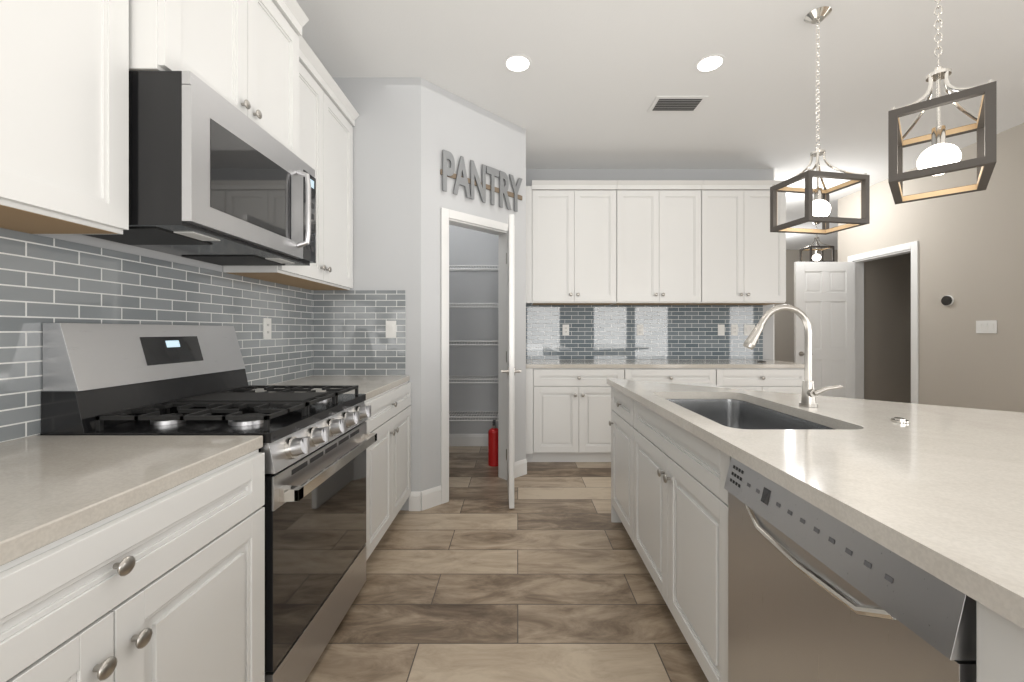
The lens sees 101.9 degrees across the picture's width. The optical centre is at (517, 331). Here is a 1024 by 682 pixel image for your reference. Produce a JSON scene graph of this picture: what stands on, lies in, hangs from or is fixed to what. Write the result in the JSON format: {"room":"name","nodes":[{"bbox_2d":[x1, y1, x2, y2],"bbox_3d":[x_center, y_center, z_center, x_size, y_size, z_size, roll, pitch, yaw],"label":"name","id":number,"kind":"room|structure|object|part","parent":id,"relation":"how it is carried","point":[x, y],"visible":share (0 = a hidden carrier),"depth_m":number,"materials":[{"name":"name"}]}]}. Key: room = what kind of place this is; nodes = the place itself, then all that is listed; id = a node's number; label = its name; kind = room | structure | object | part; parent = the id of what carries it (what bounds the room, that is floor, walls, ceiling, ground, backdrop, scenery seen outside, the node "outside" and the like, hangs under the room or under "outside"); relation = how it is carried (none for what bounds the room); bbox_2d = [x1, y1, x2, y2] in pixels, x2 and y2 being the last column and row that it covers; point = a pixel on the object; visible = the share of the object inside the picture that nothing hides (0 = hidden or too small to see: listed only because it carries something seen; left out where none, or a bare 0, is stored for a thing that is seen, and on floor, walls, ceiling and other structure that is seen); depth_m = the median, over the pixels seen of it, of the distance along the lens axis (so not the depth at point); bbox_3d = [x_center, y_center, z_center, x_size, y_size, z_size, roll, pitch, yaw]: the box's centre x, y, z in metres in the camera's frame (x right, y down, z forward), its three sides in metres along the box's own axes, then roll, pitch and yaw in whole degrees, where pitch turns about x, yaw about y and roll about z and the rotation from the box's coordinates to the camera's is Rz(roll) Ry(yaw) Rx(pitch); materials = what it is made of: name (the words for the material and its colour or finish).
{"room":"kitchen","nodes":[
{"label":"kitchen","id":0,"kind":"room"},
{"bbox_2d":[5,234,298,441],"bbox_3d":[-1.460,-0.255,0.470,0.120,2.950,8.140,0,0,0],"label":"wall","id":1,"kind":"structure","parent":0,"point":[101,243],"depth_m":1.50,"materials":[{"name":"grey paint"}]},
{"bbox_2d":[0,0,128,233],"bbox_3d":[-1.236,-0.874,0.750,0.321,1.191,0.900,0,0,0],"label":"upper cabinet","id":2,"kind":"object","parent":1,"relation":"attached to","point":[64,116],"visible":1,"depth_m":1.04,"materials":[{"name":"white wood"}]},
{"bbox_2d":[0,228,312,442],"bbox_3d":[-1.395,0.010,1.114,0.007,0.578,3.428,0,0,0],"label":"backsplash","id":3,"kind":"structure","parent":1,"relation":"attached to","point":[43,279],"depth_m":1.44,"materials":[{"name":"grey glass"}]},
{"bbox_2d":[263,318,270,338],"bbox_3d":[-1.386,-0.015,2.300,0.008,0.115,0.070,0,0,0],"label":"electrical outlet","id":4,"kind":"object","parent":3,"relation":"attached to","point":[266,328],"visible":1,"depth_m":2.29,"materials":[{"name":"white plastic"}]},
{"bbox_2d":[129,0,308,156],"bbox_3d":[-1.191,-1.117,1.585,0.411,0.706,0.754,0,0,0],"label":"upper cabinet","id":5,"kind":"object","parent":1,"relation":"attached to","point":[242,56],"visible":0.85,"depth_m":1.52,"materials":[{"name":"white wood"}]},
{"bbox_2d":[82,71,315,265],"bbox_3d":[-1.146,-0.533,1.585,0.499,0.454,0.748,0,0,0],"label":"over-the-range microwave","id":6,"kind":"object","parent":5,"relation":"attached to","point":[215,177],"visible":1,"depth_m":1.33,"materials":[{"name":"silver metal"}]},
{"bbox_2d":[223,36,359,289],"bbox_3d":[-1.236,-0.874,2.397,0.321,1.191,0.858,0,0,0],"label":"upper cabinet","id":7,"kind":"object","parent":1,"relation":"attached to","point":[329,115],"visible":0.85,"depth_m":2.42,"materials":[{"name":"white wood"}]},
{"bbox_2d":[312,78,420,509],"bbox_3d":[-1.030,-0.255,2.880,0.740,2.950,0.100,0,0,0],"label":"wall","id":8,"kind":"structure","parent":0,"point":[387,191],"depth_m":2.83,"materials":[{"name":"grey paint"}]},
{"bbox_2d":[313,290,404,374],"bbox_3d":[-1.077,0.010,2.825,0.625,0.578,0.007,0,0,0],"label":"backsplash","id":9,"kind":"structure","parent":8,"relation":"attached to","point":[349,332],"depth_m":2.82,"materials":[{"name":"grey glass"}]},
{"bbox_2d":[386,321,395,337],"bbox_3d":[-0.860,-0.015,2.815,0.070,0.115,0.010,0,0,0],"label":"switch","id":10,"kind":"object","parent":9,"relation":"attached to","point":[390,329],"visible":1,"depth_m":2.81,"materials":[{"name":"white plastic"}]},
{"bbox_2d":[421,78,525,490],"bbox_3d":[-0.330,-0.255,3.230,0.100,2.950,1.032,0,0,45],"label":"wall","id":11,"kind":"structure","parent":0,"point":[456,126],"depth_m":3.00,"materials":[{"name":"grey paint"}]},
{"bbox_2d":[409,434,526,510],"bbox_3d":[-0.660,1.155,3.618,1.479,0.130,1.604,0,0,0],"label":"baseboard","id":12,"kind":"structure","parent":11,"relation":"attached to","point":[424,499],"depth_m":3.46,"materials":[{"name":"white wood"}]},
{"bbox_2d":[441,207,514,503],"bbox_3d":[-0.328,0.172,3.233,0.134,2.096,0.722,0,0,45],"label":"door frame","id":13,"kind":"structure","parent":11,"relation":"attached to","point":[463,220],"depth_m":3.19,"materials":[{"name":"white wood"}]},
{"bbox_2d":[440,169,521,199],"bbox_3d":[-0.255,-1.127,3.224,0.012,0.035,0.820,0,0,45],"label":"bar","id":14,"kind":"object","parent":11,"relation":"attached to","point":[488,187],"visible":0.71,"depth_m":3.25,"materials":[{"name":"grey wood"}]},
{"bbox_2d":[442,149,521,211],"bbox_3d":[-0.246,-1.140,3.215,0.800,0.290,0.012,0,0,-45],"label":"sign","id":15,"kind":"object","parent":11,"relation":"attached to","point":[463,180],"visible":0.94,"depth_m":3.15,"materials":[{"name":"silver metal"}]},
{"bbox_2d":[501,214,521,508],"bbox_3d":[-0.046,0.205,3.118,0.149,2.006,0.577,0,0,0],"label":"pantry door","id":16,"kind":"structure","parent":11,"relation":"in","point":[510,371],"depth_m":2.83,"materials":[{"name":"white wood"}]},
{"bbox_2d":[305,446,708,681],"bbox_3d":[2.200,1.245,2.700,10.800,0.050,12.600,0,0,0],"label":"floor","id":17,"kind":"structure","parent":0,"point":[546,578],"depth_m":1.91,"materials":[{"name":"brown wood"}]},
{"bbox_2d":[0,449,264,681],"bbox_3d":[-1.047,0.777,0.748,0.699,0.885,0.895,0,0,0],"label":"base cabinet","id":18,"kind":"object","parent":17,"relation":"on","point":[168,585],"visible":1,"depth_m":0.83,"materials":[{"name":"white wood"}]},
{"bbox_2d":[40,323,376,681],"bbox_3d":[-1.021,0.598,1.585,0.734,1.245,0.756,0,0,0],"label":"range","id":19,"kind":"object","parent":17,"relation":"on","point":[123,379],"visible":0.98,"depth_m":1.41,"materials":[{"name":"silver metal"}]},
{"bbox_2d":[364,381,410,560],"bbox_3d":[-1.047,0.777,2.401,0.699,0.885,0.851,0,0,0],"label":"base cabinet","id":20,"kind":"object","parent":17,"relation":"on","point":[388,471],"visible":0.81,"depth_m":2.33,"materials":[{"name":"white wood"}]},
{"bbox_2d":[252,376,409,399],"bbox_3d":[-1.067,0.318,2.398,0.663,0.035,0.858,0,0,0],"label":"countertop","id":21,"kind":"structure","parent":20,"relation":"on","point":[370,386],"depth_m":2.44,"materials":[{"name":"stone"}]},
{"bbox_2d":[488,420,497,466],"bbox_3d":[-0.215,1.017,3.801,0.111,0.404,0.142,0,0,0],"label":"fire extinguisher","id":22,"kind":"object","parent":17,"relation":"on","point":[493,446],"visible":0.94,"depth_m":3.75,"materials":[{"name":"red metal"}]},
{"bbox_2d":[526,368,623,461],"bbox_3d":[0.523,0.777,4.085,0.899,0.885,0.663,0,0,0],"label":"base cabinet","id":23,"kind":"object","parent":17,"relation":"on","point":[571,413],"depth_m":3.78,"materials":[{"name":"white wood"}]},
{"bbox_3d":[0.106,0.777,3.837,0.065,0.885,0.108,0,0,0],"label":"base cabinet filler","id":24,"kind":"part","parent":23,"relation":"part of","materials":[{"name":"white wood"}]},
{"bbox_2d":[611,383,709,521],"bbox_3d":[1.386,0.777,0.845,1.572,0.885,3.649,0,0,0],"label":"kitchen island","id":25,"kind":"object","parent":17,"relation":"on","point":[615,517],"visible":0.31,"depth_m":2.66,"materials":[{"name":"white wood"}]},
{"bbox_2d":[606,378,1023,628],"bbox_3d":[1.511,0.311,0.835,1.882,0.048,3.670,0,0,0],"label":"island countertop","id":26,"kind":"structure","parent":25,"relation":"on","point":[937,491],"depth_m":0.91,"materials":[{"name":"stone"}]},
{"bbox_2d":[666,399,833,428],"bbox_3d":[0.873,0.450,1.665,0.459,0.226,0.814,0,0,0],"label":"sink","id":27,"kind":"object","parent":26,"relation":"in","point":[735,413],"visible":0.1,"depth_m":2.01,"materials":[{"name":"silver metal"}]},
{"bbox_2d":[743,304,842,406],"bbox_3d":[1.084,0.095,1.653,0.355,0.408,0.087,0,0,0],"label":"faucet","id":28,"kind":"object","parent":26,"relation":"on","point":[810,393],"visible":1,"depth_m":1.65,"materials":[{"name":"silver metal"}]},
{"bbox_3d":[1.265,0.293,1.375,0.046,0.012,0.046,0,0,0],"label":"air switch button","id":29,"kind":"part","parent":26,"relation":"part of","materials":[{"name":"silver metal"}]},
{"bbox_2d":[609,384,723,541],"bbox_3d":[0.904,0.777,2.405,0.663,0.885,0.490,0,0,0],"label":"base cabinet","id":30,"kind":"object","parent":17,"relation":"on","point":[622,452],"visible":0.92,"depth_m":2.38,"materials":[{"name":"white wood"}]},
{"bbox_2d":[624,368,715,384],"bbox_3d":[1.391,0.777,4.085,0.833,0.885,0.663,0,0,0],"label":"base cabinet","id":31,"kind":"object","parent":17,"relation":"on","point":[684,375],"visible":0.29,"depth_m":3.78,"materials":[{"name":"white wood"}]},
{"bbox_2d":[526,360,804,367],"bbox_3d":[1.374,0.318,4.095,2.600,0.035,0.647,0,0,0],"label":"countertop","id":32,"kind":"structure","parent":31,"relation":"on","point":[650,364],"depth_m":3.77,"materials":[{"name":"stone"}]},
{"bbox_2d":[633,399,730,681],"bbox_3d":[0.904,0.777,1.665,0.663,0.885,0.986,0,0,0],"label":"base cabinet","id":33,"kind":"object","parent":17,"relation":"on","point":[680,517],"visible":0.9,"depth_m":1.48,"materials":[{"name":"white wood"}]},
{"bbox_2d":[715,368,804,393],"bbox_3d":[2.227,0.777,4.085,0.833,0.885,0.663,0,0,0],"label":"base cabinet","id":34,"kind":"object","parent":17,"relation":"on","point":[785,380],"visible":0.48,"depth_m":3.78,"materials":[{"name":"white wood"}]},
{"bbox_2d":[724,457,975,681],"bbox_3d":[0.898,0.779,0.860,0.644,0.881,0.616,0,0,0],"label":"dishwasher","id":35,"kind":"object","parent":17,"relation":"on","point":[815,594],"visible":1,"depth_m":0.80,"materials":[{"name":"grey metal"}]},
{"bbox_2d":[976,601,1023,681],"bbox_3d":[0.904,0.777,0.098,0.663,0.885,0.900,0,0,0],"label":"base cabinet","id":36,"kind":"object","parent":17,"relation":"on","point":[999,648],"visible":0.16,"depth_m":0.52,"materials":[{"name":"white wood"}]},
{"bbox_3d":[-1.047,0.777,-0.153,0.699,0.885,0.895,0,0,0],"label":"base cabinet","id":37,"kind":"object","parent":17,"relation":"on","visible":0},
{"bbox_2d":[0,435,262,565],"bbox_3d":[-1.067,0.318,0.300,0.663,0.035,1.801,0,0,0],"label":"countertop","id":38,"kind":"structure","parent":37,"relation":"on","point":[53,488],"depth_m":0.88,"materials":[{"name":"stone"}]},
{"bbox_2d":[449,169,772,433],"bbox_3d":[0.600,-0.255,4.480,4.240,2.950,0.120,0,0,0],"label":"wall","id":39,"kind":"structure","parent":0,"point":[470,247],"depth_m":4.42,"materials":[{"name":"grey paint"}]},
{"bbox_2d":[449,265,497,420],"bbox_3d":[-0.715,0.117,3.675,1.362,1.545,1.481,0,0,0],"label":"shelf","id":40,"kind":"object","parent":39,"relation":"attached to","point":[474,305],"visible":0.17,"depth_m":4.11,"materials":[{"name":"white"}]},
{"bbox_2d":[526,180,617,304],"bbox_3d":[0.523,-0.874,4.229,0.899,1.191,0.375,0,0,0],"label":"upper cabinet","id":41,"kind":"object","parent":39,"relation":"attached to","point":[573,242],"depth_m":4.10,"materials":[{"name":"white wood"}]},
{"bbox_3d":[0.106,-0.855,4.101,0.065,1.150,0.030,0,0,0],"label":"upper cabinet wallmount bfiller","id":42,"kind":"part","parent":41,"relation":"part of","materials":[{"name":"white wood"}]},
{"bbox_2d":[526,305,762,359],"bbox_3d":[1.339,0.010,4.415,2.530,0.578,0.007,0,0,0],"label":"backsplash","id":43,"kind":"structure","parent":39,"relation":"attached to","point":[671,332],"depth_m":4.41,"materials":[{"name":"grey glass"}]},
{"bbox_2d":[562,325,568,334],"bbox_3d":[0.510,-0.015,4.406,0.070,0.115,0.008,0,0,0],"label":"electrical outlet","id":44,"kind":"object","parent":43,"relation":"attached to","point":[565,329],"visible":1,"depth_m":4.41,"materials":[{"name":"white plastic"}]},
{"bbox_2d":[637,325,643,334],"bbox_3d":[1.300,-0.015,4.406,0.070,0.115,0.008,0,0,0],"label":"electrical outlet","id":45,"kind":"object","parent":43,"relation":"attached to","point":[640,329],"visible":1,"depth_m":4.41,"materials":[{"name":"white plastic"}]},
{"bbox_2d":[718,325,724,334],"bbox_3d":[2.160,-0.015,4.405,0.070,0.115,0.010,0,0,0],"label":"light switch","id":46,"kind":"object","parent":43,"relation":"attached to","point":[721,329],"visible":1,"depth_m":4.41,"materials":[{"name":"white plastic"}]},
{"bbox_2d":[731,325,737,334],"bbox_3d":[2.300,-0.015,4.406,0.070,0.115,0.008,0,0,0],"label":"electrical outlet","id":47,"kind":"object","parent":43,"relation":"attached to","point":[734,329],"visible":1,"depth_m":4.41,"materials":[{"name":"white plastic"}]},
{"bbox_2d":[744,325,754,334],"bbox_3d":[2.460,-0.015,4.405,0.116,0.115,0.010,0,0,0],"label":"light switch","id":48,"kind":"object","parent":43,"relation":"attached to","point":[748,329],"visible":0.88,"depth_m":4.41,"materials":[{"name":"white plastic"}]},
{"bbox_2d":[611,180,702,304],"bbox_3d":[1.391,-0.874,4.229,0.833,1.191,0.375,0,0,0],"label":"upper cabinet","id":49,"kind":"object","parent":39,"relation":"attached to","point":[658,242],"visible":1,"depth_m":4.10,"materials":[{"name":"white wood"}]},
{"bbox_2d":[691,180,786,304],"bbox_3d":[2.227,-0.874,4.229,0.833,1.191,0.375,0,0,0],"label":"upper cabinet","id":50,"kind":"object","parent":39,"relation":"attached to","point":[743,254],"visible":0.96,"depth_m":4.10,"materials":[{"name":"white wood"}]},
{"bbox_2d":[773,169,773,359],"bbox_3d":[2.726,-0.255,4.480,0.012,2.950,0.120,0,0,0],"label":"trim","id":51,"kind":"structure","parent":39,"relation":"attached to","point":[773,305],"depth_m":4.42,"materials":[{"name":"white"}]},
{"bbox_2d":[296,0,1023,249],"bbox_3d":[2.200,-1.780,2.700,10.800,0.100,12.600,0,0,0],"label":"ceiling","id":52,"kind":"structure","parent":0,"point":[590,84],"depth_m":2.74,"materials":[{"name":"white paint"}]},
{"bbox_2d":[503,54,531,72],"bbox_3d":[0.000,-1.727,2.680,0.184,0.006,0.184,0,0,0],"label":"recessed light","id":53,"kind":"object","parent":52,"relation":"in","point":[517,63],"visible":1,"depth_m":2.67,"materials":[{"name":"white"}]},
{"bbox_2d":[647,96,707,111],"bbox_3d":[1.210,-1.723,3.160,0.380,0.014,0.220,0,0,0],"label":"ceiling vent","id":54,"kind":"object","parent":52,"relation":"in","point":[677,103],"visible":1,"depth_m":3.14,"materials":[{"name":"white metal"}]},
{"bbox_2d":[694,54,725,72],"bbox_3d":[1.240,-1.727,2.680,0.184,0.006,0.184,0,0,0],"label":"recessed light","id":55,"kind":"object","parent":52,"relation":"in","point":[709,63],"visible":1,"depth_m":2.67,"materials":[{"name":"white"}]},
{"bbox_2d":[800,222,833,261],"bbox_3d":[4.750,-1.402,6.600,0.370,0.654,0.255,0,0,0],"label":"pendant light","id":56,"kind":"object","parent":52,"relation":"hanging from","point":[816,257],"visible":0.81,"depth_m":6.57,"materials":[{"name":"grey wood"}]},
{"bbox_2d":[770,6,869,234],"bbox_3d":[1.640,-1.147,2.270,0.370,1.165,0.255,0,0,-10],"label":"pendant light","id":57,"kind":"object","parent":52,"relation":"hanging from","point":[817,207],"visible":1,"depth_m":2.24,"materials":[{"name":"grey wood"}]},
{"bbox_2d":[888,0,996,203],"bbox_3d":[1.550,-1.132,1.530,0.255,1.194,0.370,0,0,45],"label":"pendant light","id":58,"kind":"object","parent":52,"relation":"hanging from","point":[940,156],"visible":1,"depth_m":1.49,"materials":[{"name":"grey wood"}]},
{"bbox_2d":[774,250,837,361],"bbox_3d":[4.910,-0.255,8.860,5.380,2.950,0.120,0,0,0],"label":"wall","id":59,"kind":"structure","parent":0,"point":[783,335],"depth_m":8.80,"materials":[{"name":"beige paint"}]},
{"bbox_2d":[864,253,910,402],"bbox_3d":[5.055,-0.255,5.400,1.470,2.950,0.100,0,0,0],"label":"wall","id":60,"kind":"structure","parent":0,"point":[887,329],"depth_m":5.33,"materials":[{"name":"beige paint"}]},
{"bbox_2d":[838,123,1023,412],"bbox_3d":[4.260,-0.255,3.725,0.120,2.950,3.450,0,0,0],"label":"wall","id":61,"kind":"structure","parent":0,"point":[971,253],"depth_m":3.90,"materials":[{"name":"beige paint"}]},
{"bbox_2d":[794,262,854,398],"bbox_3d":[3.817,0.173,5.162,0.745,2.070,0.145,0,0,0],"label":"door","id":62,"kind":"structure","parent":61,"relation":"in","point":[824,297],"depth_m":5.14,"materials":[{"name":"white wood"}]},
{"bbox_2d":[848,241,917,403],"bbox_3d":[4.253,0.135,4.810,0.137,2.170,0.920,0,0,0],"label":"door frame","id":63,"kind":"structure","parent":61,"relation":"attached to","point":[859,260],"depth_m":4.85,"materials":[{"name":"white wood"}]},
{"bbox_2d":[941,295,953,305],"bbox_3d":[4.188,-0.300,4.050,0.022,0.104,0.104,0,0,0],"label":"thermostat","id":64,"kind":"object","parent":61,"relation":"attached to","point":[947,300],"visible":0.98,"depth_m":4.04,"materials":[{"name":"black plastic"}]},
{"bbox_2d":[976,320,996,332],"bbox_3d":[4.194,-0.040,3.720,0.010,0.115,0.162,0,0,0],"label":"light switch","id":65,"kind":"object","parent":61,"relation":"attached to","point":[988,326],"visible":1,"depth_m":3.71,"materials":[{"name":"white plastic"}]}
]}

